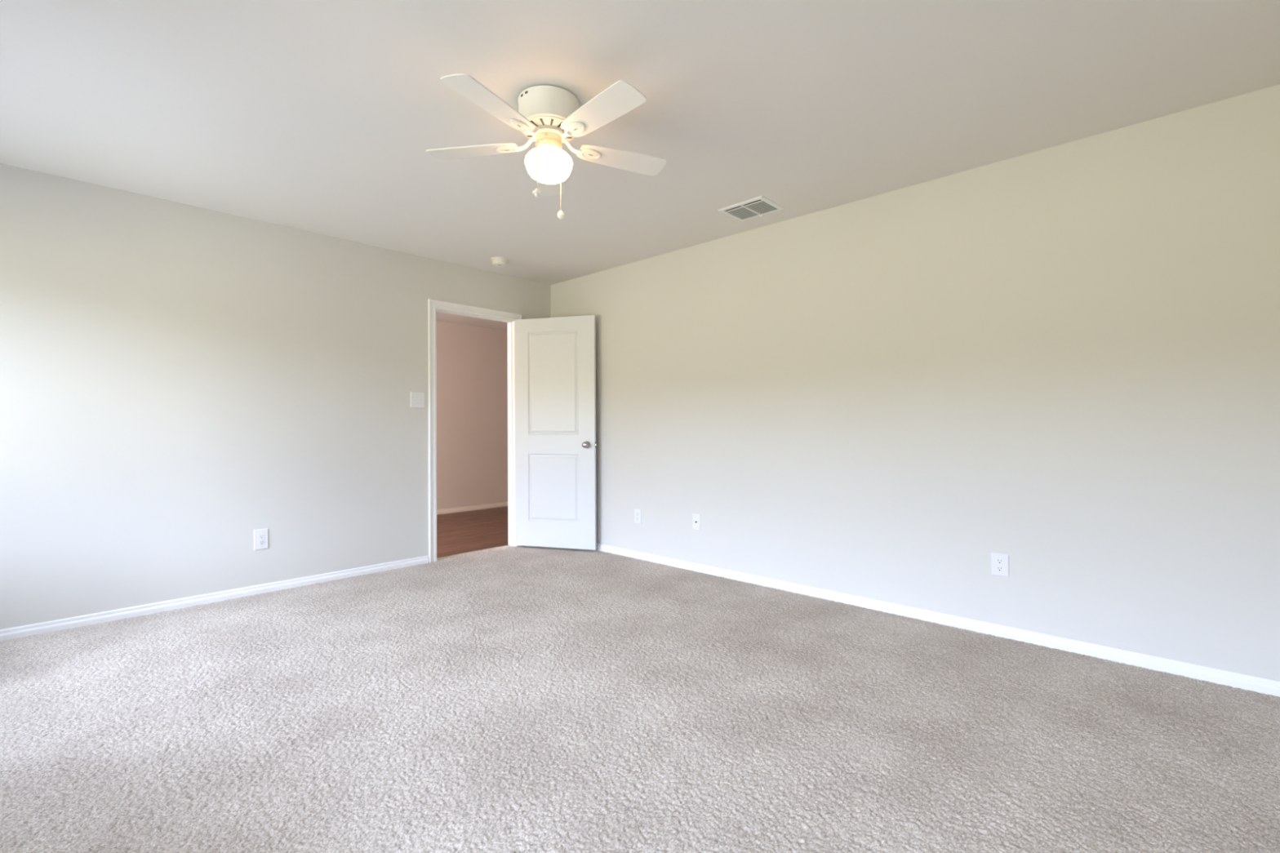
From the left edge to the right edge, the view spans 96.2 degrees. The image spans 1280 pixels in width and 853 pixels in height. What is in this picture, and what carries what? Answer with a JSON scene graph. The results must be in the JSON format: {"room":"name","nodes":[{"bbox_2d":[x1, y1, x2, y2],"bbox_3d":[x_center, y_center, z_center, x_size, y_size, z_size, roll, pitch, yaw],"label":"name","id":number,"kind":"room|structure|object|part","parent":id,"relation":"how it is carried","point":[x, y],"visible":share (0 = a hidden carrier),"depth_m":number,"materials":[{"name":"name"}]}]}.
{"room":"empty bedroom","nodes":[
{"label":"empty bedroom","id":0,"kind":"room"},
{"bbox_2d":[0,163,551,629],"bbox_3d":[-2.420,-0.184,5.592,2.410,2.650,7.175,0,0,43],"label":"wall","id":1,"kind":"structure","parent":0,"point":[180,382],"depth_m":3.58,"materials":[{"name":"paint"}]},
{"bbox_2d":[0,555,428,641],"bbox_3d":[-2.803,1.066,3.413,0.014,0.060,3.241,0,0,43],"label":"baseboard","id":2,"kind":"structure","parent":1,"relation":"attached to","point":[14,633],"depth_m":3.49,"materials":[{"name":"white wood"}]},
{"bbox_2d":[253,528,268,550],"bbox_3d":[-2.481,0.739,3.760,0.008,0.132,0.081,0,0,43],"label":"wall outlet","id":3,"kind":"object","parent":1,"relation":"attached to","point":[260,535],"visible":1,"depth_m":3.76,"materials":[{"name":"white plastic"}]},
{"bbox_2d":[257,539,264,544],"bbox_3d":[-2.479,0.758,3.759,0.002,0.029,0.034,0,0,43],"label":"receptacle","id":4,"kind":"object","parent":3,"relation":"attached to","point":[260,541],"depth_m":3.76,"materials":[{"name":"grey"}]},
{"bbox_2d":[257,533,264,538],"bbox_3d":[-2.479,0.719,3.759,0.002,0.029,0.034,0,0,43],"label":"receptacle","id":5,"kind":"object","parent":3,"relation":"attached to","point":[260,535],"depth_m":3.76,"materials":[{"name":"grey plastic"}]},
{"bbox_2d":[410,391,424,407],"bbox_3d":[-1.751,-0.212,4.530,0.020,0.122,0.117,0,0,43],"label":"light switch","id":6,"kind":"object","parent":1,"relation":"attached to","point":[417,398],"visible":1,"depth_m":4.53,"materials":[{"name":"white plastic"}]},
{"bbox_2d":[436,502,507,515],"bbox_3d":[-3.052,1.062,6.518,0.014,0.060,6.500,0,0,43],"label":"baseboard","id":7,"kind":"structure","parent":1,"relation":"attached to","point":[451,510],"depth_m":7.43,"materials":[{"name":"beige paint"}]},
{"bbox_2d":[427,298,521,562],"bbox_3d":[-1.426,0.033,4.960,0.132,2.116,0.893,0,0,43],"label":"door frame","id":8,"kind":"structure","parent":1,"relation":"attached to","point":[433,304],"depth_m":4.77,"materials":[{"name":"white wood"}]},
{"bbox_2d":[515,315,596,550],"bbox_3d":[-0.752,0.053,5.077,0.782,2.028,0.167,0,0,16],"label":"door","id":9,"kind":"structure","parent":8,"relation":"attached to","point":[555,357],"depth_m":5.06,"materials":[{"name":"white wood"}]},
{"bbox_3d":[-0.468,0.159,4.942,0.064,0.064,0.066,0,0,16],"label":"knob","id":10,"kind":"part","parent":9,"relation":"part of","materials":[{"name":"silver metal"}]},
{"bbox_2d":[0,506,1279,852],"bbox_3d":[-0.613,1.114,3.904,7.350,0.061,6.960,0,0,43],"label":"floor","id":11,"kind":"structure","parent":0,"point":[522,699],"depth_m":2.06,"materials":[{"name":"carpet"}]},
{"bbox_2d":[0,0,1279,330],"bbox_3d":[-0.582,-1.415,3.789,7.365,0.200,7.075,0,0,43],"label":"ceiling","id":12,"kind":"structure","parent":0,"point":[321,117],"depth_m":2.37,"materials":[{"name":"paint"}]},
{"bbox_2d":[490,257,508,266],"bbox_3d":[-1.141,-1.327,4.653,0.142,0.054,0.142,0,0,43],"label":"smoke detector","id":13,"kind":"object","parent":12,"relation":"attached to","point":[496,261],"visible":1,"depth_m":4.61,"materials":[{"name":"white plastic"}]},
{"bbox_2d":[426,73,666,219],"bbox_3d":[-0.362,-1.128,2.369,1.006,0.455,1.034,0,0,43],"label":"ceiling fan","id":14,"kind":"object","parent":12,"relation":"hanging from","point":[551,117],"visible":1,"depth_m":2.30,"materials":[{"name":"white wood"}]},
{"bbox_3d":[-0.709,-1.178,2.455,0.399,0.026,0.131,0,0,10],"label":"blade","id":15,"kind":"part","parent":14,"relation":"part of","materials":[{"name":"white wood"}]},
{"bbox_3d":[-0.540,-1.178,2.101,0.131,0.026,0.399,0,0,28],"label":"blade","id":16,"kind":"part","parent":14,"relation":"part of","materials":[{"name":"white wood"}]},
{"bbox_3d":[-0.406,-1.058,2.321,0.004,0.224,0.056,0,0,19],"label":"pull chain","id":17,"kind":"part","parent":14,"relation":"part of","materials":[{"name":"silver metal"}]},
{"bbox_3d":[-0.380,-1.088,2.395,0.197,0.120,0.197,0,0,43],"label":"lamp shade","id":18,"kind":"part","parent":14,"relation":"part of","materials":[{"name":"white glass"}]},
{"bbox_3d":[-0.424,-1.179,2.726,0.131,0.026,0.399,0,0,-8],"label":"blade","id":19,"kind":"part","parent":14,"relation":"part of","materials":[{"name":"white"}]},
{"bbox_3d":[-0.353,-1.049,2.468,0.004,0.241,0.057,0,0,20],"label":"pull chain","id":20,"kind":"part","parent":14,"relation":"part of","materials":[{"name":"silver metal"}]},
{"bbox_3d":[-0.150,-1.179,2.152,0.131,0.026,0.399,0,0,-44],"label":"blade","id":21,"kind":"part","parent":14,"relation":"part of","materials":[{"name":"white wood"}]},
{"bbox_3d":[-0.079,-1.180,2.539,0.399,0.026,0.131,0,0,-26],"label":"blade","id":22,"kind":"part","parent":14,"relation":"part of","materials":[{"name":"white wood"}]},
{"bbox_2d":[717,195,784,221],"bbox_3d":[0.694,-1.351,3.585,0.320,0.016,0.267,0,0,43],"label":"ceiling vent","id":23,"kind":"object","parent":12,"relation":"in","point":[760,206],"visible":1,"depth_m":3.57,"materials":[{"name":"white metal"}]},
{"bbox_2d":[551,84,1279,681],"bbox_3d":[1.028,-0.115,3.808,5.055,2.490,0.115,0,0,43],"label":"wall","id":24,"kind":"structure","parent":0,"point":[1062,361],"depth_m":2.95,"materials":[{"name":"paint"}]},
{"bbox_2d":[634,508,641,524],"bbox_3d":[-0.020,0.738,4.713,0.078,0.117,0.008,0,0,43],"label":"wall outlet","id":25,"kind":"object","parent":24,"relation":"attached to","point":[637,513],"visible":1,"depth_m":4.71,"materials":[{"name":"white plastic"}]},
{"bbox_2d":[692,513,700,530],"bbox_3d":[0.420,0.715,4.294,0.074,0.116,0.014,0,0,43],"label":"cable jack","id":26,"kind":"object","parent":24,"relation":"attached to","point":[695,517],"visible":1,"depth_m":4.29,"materials":[{"name":"white plastic"}]},
{"bbox_2d":[595,542,1279,696],"bbox_3d":[0.945,1.054,3.801,4.940,0.060,0.014,0,0,43],"label":"baseboard","id":27,"kind":"structure","parent":24,"relation":"attached to","point":[1260,685],"depth_m":2.95,"materials":[{"name":"white wood"}]},
{"bbox_2d":[991,552,1008,577],"bbox_3d":[1.851,0.711,2.952,0.079,0.114,0.008,0,0,43],"label":"wall outlet","id":28,"kind":"object","parent":24,"relation":"attached to","point":[999,562],"visible":1,"depth_m":2.95,"materials":[{"name":"white plastic"}]},
{"bbox_2d":[995,565,1003,571],"bbox_3d":[1.849,0.731,2.950,0.034,0.029,0.002,0,0,43],"label":"receptacle","id":29,"kind":"object","parent":28,"relation":"attached to","point":[998,568],"depth_m":2.95,"materials":[{"name":"grey plastic"}]},
{"bbox_2d":[995,558,1003,564],"bbox_3d":[1.849,0.692,2.950,0.034,0.029,0.002,0,0,43],"label":"receptacle","id":30,"kind":"object","parent":28,"relation":"attached to","point":[998,561],"depth_m":2.95,"materials":[{"name":"grey plastic"}]}
]}

